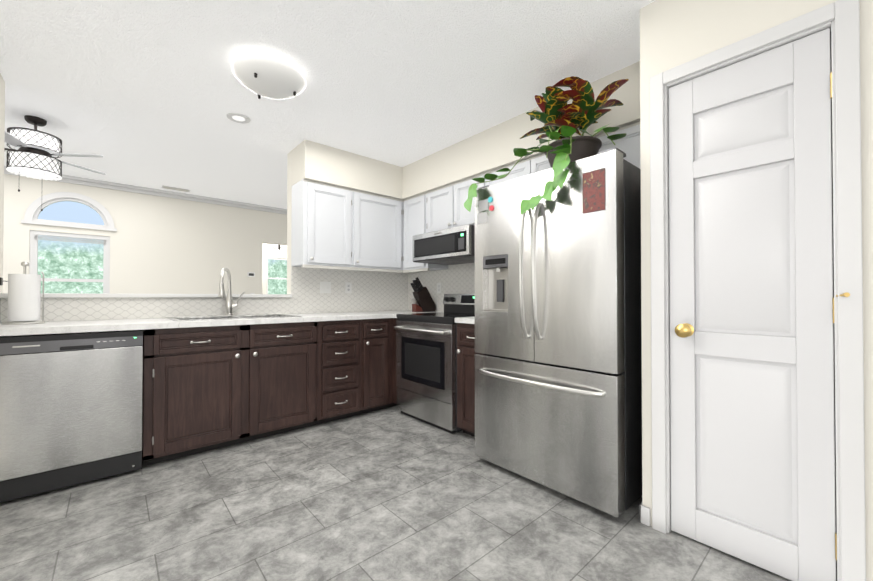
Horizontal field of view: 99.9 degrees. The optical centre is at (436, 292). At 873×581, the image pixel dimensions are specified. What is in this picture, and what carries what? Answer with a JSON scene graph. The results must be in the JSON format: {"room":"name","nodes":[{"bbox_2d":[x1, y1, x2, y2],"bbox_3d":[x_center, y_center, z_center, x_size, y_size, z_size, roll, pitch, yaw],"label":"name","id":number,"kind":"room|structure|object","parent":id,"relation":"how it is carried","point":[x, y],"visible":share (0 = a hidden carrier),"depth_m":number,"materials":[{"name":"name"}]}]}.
{"room":"kitchen","nodes":[
{"label":"kitchen","id":0,"kind":"room"},
{"bbox_2d":[0,73,4,292],"bbox_3d":[-2.333,-0.139,1.746,0.120,2.470,1.560,1,-1,-41],"label":"wall","id":1,"kind":"structure","parent":0,"point":[2,114],"depth_m":2.33,"materials":[{"name":"white paint"}]},
{"bbox_2d":[0,298,3,322],"bbox_3d":[-2.357,0.105,1.869,0.009,0.154,1.080,1,-1,-41],"label":"tile backsplash","id":2,"kind":"structure","parent":1,"relation":"attached to","point":[1,299],"depth_m":2.29,"materials":[{"name":"white tile"}]},
{"bbox_2d":[3,174,286,297],"bbox_3d":[-5.156,-0.293,5.785,14.000,2.860,0.150,1,-1,-41],"label":"wall","id":3,"kind":"structure","parent":0,"point":[162,245],"depth_m":6.18,"materials":[{"name":"white paint"}]},
{"bbox_2d":[21,192,116,231],"bbox_3d":[-5.443,-1.231,5.478,1.000,0.520,0.125,1,-1,-41],"label":"window","id":4,"kind":"structure","parent":3,"relation":"in","point":[33,210],"depth_m":5.41,"materials":[{"name":"white wood"}]},
{"bbox_2d":[29,230,109,293],"bbox_3d":[-5.448,-0.171,5.473,0.850,1.430,0.110,1,-1,-41],"label":"window","id":5,"kind":"structure","parent":3,"relation":"in","point":[33,255],"depth_m":5.46,"materials":[{"name":"white wood"}]},
{"bbox_2d":[4,165,286,214],"bbox_3d":[-5.083,-1.673,5.716,14.000,0.099,0.070,1,-1,-41],"label":"crown molding","id":6,"kind":"structure","parent":3,"relation":"attached to","point":[125,187],"depth_m":6.12,"materials":[{"name":"white wood"}]},
{"bbox_2d":[247,272,254,276],"bbox_3d":[-3.571,-0.350,7.066,0.130,0.090,0.021,1,-1,-41],"label":"switch","id":7,"kind":"object","parent":3,"relation":"attached to","point":[250,274],"depth_m":7.05,"materials":[{"name":"white plastic"}]},
{"bbox_2d":[4,83,286,208],"bbox_3d":[-4.696,-1.828,5.279,14.000,0.200,6.840,1,-1,-41],"label":"ceiling","id":8,"kind":"structure","parent":0,"point":[134,150],"depth_m":4.57,"materials":[{"name":"white paint"}]},
{"bbox_2d":[4,115,105,210],"bbox_3d":[-4.059,-1.283,3.641,1.144,0.922,1.191,1,-1,-41],"label":"ceiling fan","id":9,"kind":"object","parent":8,"relation":"hanging from","point":[35,153],"visible":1,"depth_m":3.60,"materials":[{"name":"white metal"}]},
{"bbox_2d":[161,185,189,191],"bbox_3d":[-4.300,-1.714,6.053,0.380,0.010,0.160,1,-1,-41],"label":"ceiling vent","id":10,"kind":"object","parent":8,"relation":"in","point":[175,188],"visible":0.98,"depth_m":6.02,"materials":[{"name":"white metal"}]},
{"bbox_2d":[271,244,286,251],"bbox_3d":[-3.808,-1.343,8.881,0.384,0.698,0.338,1,-1,-41],"label":"light","id":11,"kind":"object","parent":8,"relation":"hanging from","point":[278,247],"visible":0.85,"depth_m":8.86,"materials":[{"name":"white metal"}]},
{"bbox_2d":[74,150,399,320],"bbox_3d":[-1.526,-0.122,3.424,3.310,2.470,0.110,1,-1,-41],"label":"wall","id":12,"kind":"structure","parent":0,"point":[289,190],"depth_m":3.53,"materials":[{"name":"white paint"}]},
{"bbox_2d":[0,293,291,297],"bbox_3d":[-2.090,0.023,2.922,1.799,0.030,0.175,1,-1,-41],"label":"trim","id":13,"kind":"structure","parent":12,"relation":"attached to","point":[64,295],"depth_m":2.73,"materials":[{"name":"white wood"}]},
{"bbox_2d":[4,266,407,321],"bbox_3d":[-1.531,-0.027,3.338,3.189,0.449,0.010,1,-1,-41],"label":"tile backsplash","id":14,"kind":"structure","parent":12,"relation":"attached to","point":[381,291],"depth_m":3.46,"materials":[{"name":"white tile"}]},
{"bbox_2d":[320,282,330,292],"bbox_3d":[-1.116,-0.054,3.689,0.116,0.116,0.012,1,-1,-41],"label":"outlet","id":15,"kind":"object","parent":14,"relation":"attached to","point":[325,287],"depth_m":3.69,"materials":[{"name":"white plastic"}]},
{"bbox_2d":[345,282,351,292],"bbox_3d":[-0.926,-0.052,3.858,0.072,0.116,0.008,1,-1,-41],"label":"outlet","id":16,"kind":"object","parent":14,"relation":"attached to","point":[348,285],"depth_m":3.86,"materials":[{"name":"white plastic"}]},
{"bbox_2d":[291,179,346,268],"bbox_3d":[-1.069,-0.633,3.550,0.555,0.764,0.308,1,-1,-41],"label":"upper cabinet","id":17,"kind":"object","parent":12,"relation":"attached to","point":[337,227],"depth_m":3.38,"materials":[{"name":"white wood"}]},
{"bbox_2d":[343,188,406,272],"bbox_3d":[-0.689,-0.630,3.837,0.695,0.764,0.378,1,-1,-41],"label":"upper cabinet","id":18,"kind":"object","parent":12,"relation":"attached to","point":[371,243],"depth_m":3.72,"materials":[{"name":"white wood"}]},
{"bbox_2d":[408,263,474,311],"bbox_3d":[0.276,-0.046,3.690,0.010,0.494,1.830,1,-1,-41],"label":"tile backsplash","id":19,"kind":"structure","parent":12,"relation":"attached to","point":[458,278],"depth_m":3.89,"materials":[{"name":"white tile"}]},
{"bbox_2d":[437,283,441,292],"bbox_3d":[0.029,-0.051,3.959,0.007,0.116,0.072,1,-1,-41],"label":"outlet","id":20,"kind":"object","parent":19,"relation":"attached to","point":[439,287],"visible":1,"depth_m":3.95,"materials":[{"name":"white plastic"}]},
{"bbox_2d":[262,243,286,293],"bbox_3d":[-4.374,-0.250,10.004,3.150,2.860,0.150,1,-1,-41],"label":"wall","id":21,"kind":"structure","parent":0,"point":[268,250],"depth_m":9.78,"materials":[{"name":"white paint"}]},
{"bbox_2d":[266,257,286,293],"bbox_3d":[-4.312,-0.385,10.034,0.680,1.130,0.070,1,-1,-41],"label":"window","id":22,"kind":"structure","parent":21,"relation":"attached to","point":[267,277],"depth_m":9.81,"materials":[{"name":"white wood"}]},
{"bbox_2d":[0,0,655,166],"bbox_3d":[0.458,-1.692,-0.577,14.000,0.590,8.760,1,-1,-41],"label":"ceiling","id":23,"kind":"structure","parent":0,"point":[401,83],"depth_m":2.14,"materials":[{"name":"white paint"}]},
{"bbox_2d":[226,113,250,123],"bbox_3d":[-1.541,-1.356,2.856,0.170,0.012,0.170,1,-1,-41],"label":"recessed light","id":24,"kind":"object","parent":23,"relation":"in","point":[239,118],"visible":1,"depth_m":2.84,"materials":[{"name":"white"}]},
{"bbox_2d":[231,55,305,99],"bbox_3d":[-1.020,-1.298,2.248,0.416,0.140,0.416,1,-1,-41],"label":"dome ceiling light","id":25,"kind":"object","parent":23,"relation":"attached to","point":[266,77],"visible":1,"depth_m":2.15,"materials":[{"name":"white glass"}]},
{"bbox_2d":[0,406,791,580],"bbox_3d":[-2.430,1.166,2.675,14.000,0.120,17.500,1,-1,-41],"label":"floor","id":26,"kind":"structure","parent":0,"point":[394,493],"depth_m":1.74,"materials":[{"name":"tile"}]},
{"bbox_2d":[0,330,142,502],"bbox_3d":[-2.232,0.668,2.269,0.616,0.868,0.601,1,-1,-41],"label":"dishwasher","id":27,"kind":"object","parent":26,"relation":"on","point":[70,409],"visible":0.98,"depth_m":2.04,"materials":[{"name":"grey metal"}]},
{"bbox_2d":[286,319,361,426],"bbox_3d":[-1.036,0.675,3.352,0.429,0.874,0.629,1,-1,-41],"label":"base cabinet","id":28,"kind":"object","parent":26,"relation":"on","point":[324,358],"depth_m":3.03,"materials":[{"name":"brown wood"}]},
{"bbox_2d":[362,318,393,413],"bbox_3d":[-0.757,0.677,3.598,0.315,0.874,0.629,1,-1,-41],"label":"base cabinet","id":29,"kind":"object","parent":26,"relation":"on","point":[377,334],"depth_m":3.39,"materials":[{"name":"brown wood"}]},
{"bbox_2d":[394,318,396,405],"bbox_3d":[-0.391,0.681,3.934,0.678,0.874,0.609,1,-1,-41],"label":"base cabinet","id":30,"kind":"object","parent":26,"relation":"on","point":[395,388],"depth_m":3.49,"materials":[{"name":"brown wood"}]},
{"bbox_2d":[0,310,411,335],"bbox_3d":[-1.319,0.215,3.095,3.186,0.040,0.648,1,-1,-41],"label":"countertop","id":31,"kind":"structure","parent":30,"relation":"on","point":[60,327],"depth_m":2.41,"materials":[{"name":"white stone"}]},
{"bbox_2d":[2,261,45,324],"bbox_3d":[-2.485,-0.003,2.212,0.176,0.377,0.176,1,-1,-41],"label":"paper towel holder","id":32,"kind":"object","parent":31,"relation":"on","point":[24,297],"visible":1,"depth_m":2.17,"materials":[{"name":"white paper"}]},
{"bbox_2d":[211,268,246,315],"bbox_3d":[-1.677,-0.008,2.997,0.250,0.393,0.198,1,-1,-41],"label":"tap","id":33,"kind":"object","parent":31,"relation":"on","point":[229,305],"visible":1,"depth_m":3.02,"materials":[{"name":"silver metal"}]},
{"bbox_2d":[166,314,301,320],"bbox_3d":[-1.584,0.285,2.888,0.840,0.194,0.540,1,-1,-41],"label":"sink basin","id":34,"kind":"object","parent":31,"relation":"in","point":[192,318],"visible":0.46,"depth_m":2.91,"materials":[{"name":"silver metal"}]},
{"bbox_2d":[410,277,435,311],"bbox_3d":[-0.148,0.019,3.931,0.260,0.368,0.110,0,-1,-31],"label":"knife block","id":35,"kind":"object","parent":31,"relation":"on","point":[422,300],"visible":1,"depth_m":3.88,"materials":[{"name":"black wood"}]},
{"bbox_2d":[393,312,436,317],"bbox_3d":[-0.139,0.220,3.662,0.666,0.040,0.060,1,-1,-41],"label":"countertop","id":36,"kind":"structure","parent":30,"relation":"on","point":[394,314],"depth_m":3.76,"materials":[{"name":"white stone"}]},
{"bbox_2d":[394,294,474,433],"bbox_3d":[0.095,0.560,3.318,0.736,1.105,0.754,1,-1,-41],"label":"range","id":37,"kind":"object","parent":26,"relation":"on","point":[426,364],"visible":0.69,"depth_m":3.09,"materials":[{"name":"grey metal"}]},
{"bbox_2d":[457,323,479,436],"bbox_3d":[0.512,0.671,2.928,0.653,0.874,0.376,1,-1,-41],"label":"base cabinet","id":38,"kind":"object","parent":26,"relation":"on","point":[466,352],"depth_m":2.78,"materials":[{"name":"brown wood"}]},
{"bbox_2d":[455,317,474,323],"bbox_3d":[0.512,0.213,2.929,0.658,0.040,0.380,1,-1,-41],"label":"countertop","id":39,"kind":"structure","parent":38,"relation":"on","point":[468,320],"depth_m":2.77,"materials":[{"name":"white stone"}]},
{"bbox_2d":[475,147,641,517],"bbox_3d":[0.839,0.205,2.323,0.920,1.795,0.908,1,-1,-41],"label":"refrigerator","id":40,"kind":"object","parent":26,"relation":"on","point":[558,377],"visible":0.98,"depth_m":1.93,"materials":[{"name":"metal"}]},
{"bbox_2d":[464,76,628,214],"bbox_3d":[0.671,-0.849,2.208,0.565,0.838,0.951,1,-1,-41],"label":"potted plant","id":41,"kind":"object","parent":40,"relation":"on","point":[584,110],"visible":0.98,"depth_m":2.09,"materials":[{"name":"green plant"}]},
{"bbox_2d":[291,61,639,199],"bbox_3d":[0.083,-1.192,2.879,1.390,0.340,2.850,1,-1,-41],"label":"soffit","id":42,"kind":"structure","parent":0,"point":[488,150],"depth_m":3.29,"materials":[{"name":"white paint"}]},
{"bbox_2d":[640,0,872,580],"bbox_3d":[3.440,-0.128,2.793,5.050,2.470,1.700,1,-1,-41],"label":"wall","id":43,"kind":"structure","parent":0,"point":[674,33],"depth_m":1.55,"materials":[{"name":"white paint"}]},
{"bbox_2d":[639,502,649,525],"bbox_3d":[-2.545,1.064,2.807,14.000,0.084,7.749,1,-1,-41],"label":"baseboard","id":44,"kind":"structure","parent":43,"relation":"attached to","point":[644,514],"depth_m":1.73,"materials":[{"name":"white wood"}]},
{"bbox_2d":[650,0,865,580],"bbox_3d":[1.321,0.033,1.455,0.135,2.120,0.814,1,-1,-41],"label":"door frame","id":45,"kind":"structure","parent":43,"relation":"attached to","point":[840,19],"depth_m":1.28,"materials":[{"name":"white wood"}]},
{"bbox_2d":[668,28,849,580],"bbox_3d":[1.241,0.067,1.466,0.102,2.030,0.551,1,-1,-41],"label":"pantry door","id":46,"kind":"structure","parent":43,"relation":"in","point":[752,414],"depth_m":1.46,"materials":[{"name":"white painted wood"},{"name":"brass"}]},
{"bbox_3d":[0.650,-0.122,3.367,0.120,2.470,2.850,1,-1,-41],"label":"wall","id":47,"kind":"structure","parent":0,"visible":0},
{"bbox_2d":[399,191,447,272],"bbox_3d":[-0.131,-0.629,3.876,0.383,0.764,0.482,1,-1,-41],"label":"upper cabinet","id":48,"kind":"object","parent":47,"relation":"attached to","point":[414,212],"depth_m":3.85,"materials":[{"name":"white wood"}]},
{"bbox_2d":[431,186,446,231],"bbox_3d":[0.161,-0.800,3.602,0.308,0.429,0.442,1,-1,-41],"label":"upper cabinet","id":49,"kind":"object","parent":47,"relation":"attached to","point":[438,196],"depth_m":3.54,"materials":[{"name":"white wood"}]},
{"bbox_2d":[447,171,490,228],"bbox_3d":[0.393,-0.802,3.339,0.308,0.429,0.490,1,-1,-41],"label":"upper cabinet","id":50,"kind":"object","parent":47,"relation":"attached to","point":[458,215],"depth_m":3.32,"materials":[{"name":"white wood"}]},
{"bbox_2d":[412,224,474,264],"bbox_3d":[0.197,-0.424,3.418,0.492,0.255,0.750,1,-1,-41],"label":"microwave","id":51,"kind":"object","parent":50,"relation":"attached to","point":[453,246],"visible":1,"depth_m":3.22,"materials":[{"name":"metal"}]},
{"bbox_2d":[491,160,522,185],"bbox_3d":[0.685,-0.866,3.007,0.308,0.309,0.508,1,-1,-41],"label":"upper cabinet","id":52,"kind":"object","parent":47,"relation":"attached to","point":[517,172],"depth_m":2.90,"materials":[{"name":"white wood"}]},
{"bbox_2d":[523,153,550,175],"bbox_3d":[0.969,-0.869,2.685,0.308,0.309,0.548,1,-1,-41],"label":"upper cabinet","id":53,"kind":"object","parent":47,"relation":"attached to","point":[538,163],"depth_m":2.72,"materials":[{"name":"white wood"}]},
{"bbox_2d":[594,121,640,168],"bbox_3d":[1.254,-0.872,2.361,0.308,0.309,0.510,1,-1,-41],"label":"upper cabinet","id":54,"kind":"object","parent":47,"relation":"attached to","point":[629,144],"depth_m":2.24,"materials":[{"name":"white wood"}]},
{"label":"outside","id":55,"kind":"structure","parent":0,"visible":0},
{"bbox_2d":[38,201,286,293],"bbox_3d":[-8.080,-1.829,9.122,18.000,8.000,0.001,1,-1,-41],"label":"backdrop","id":56,"kind":"structure","parent":55,"point":[66,260],"depth_m":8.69,"materials":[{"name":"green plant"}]}
]}

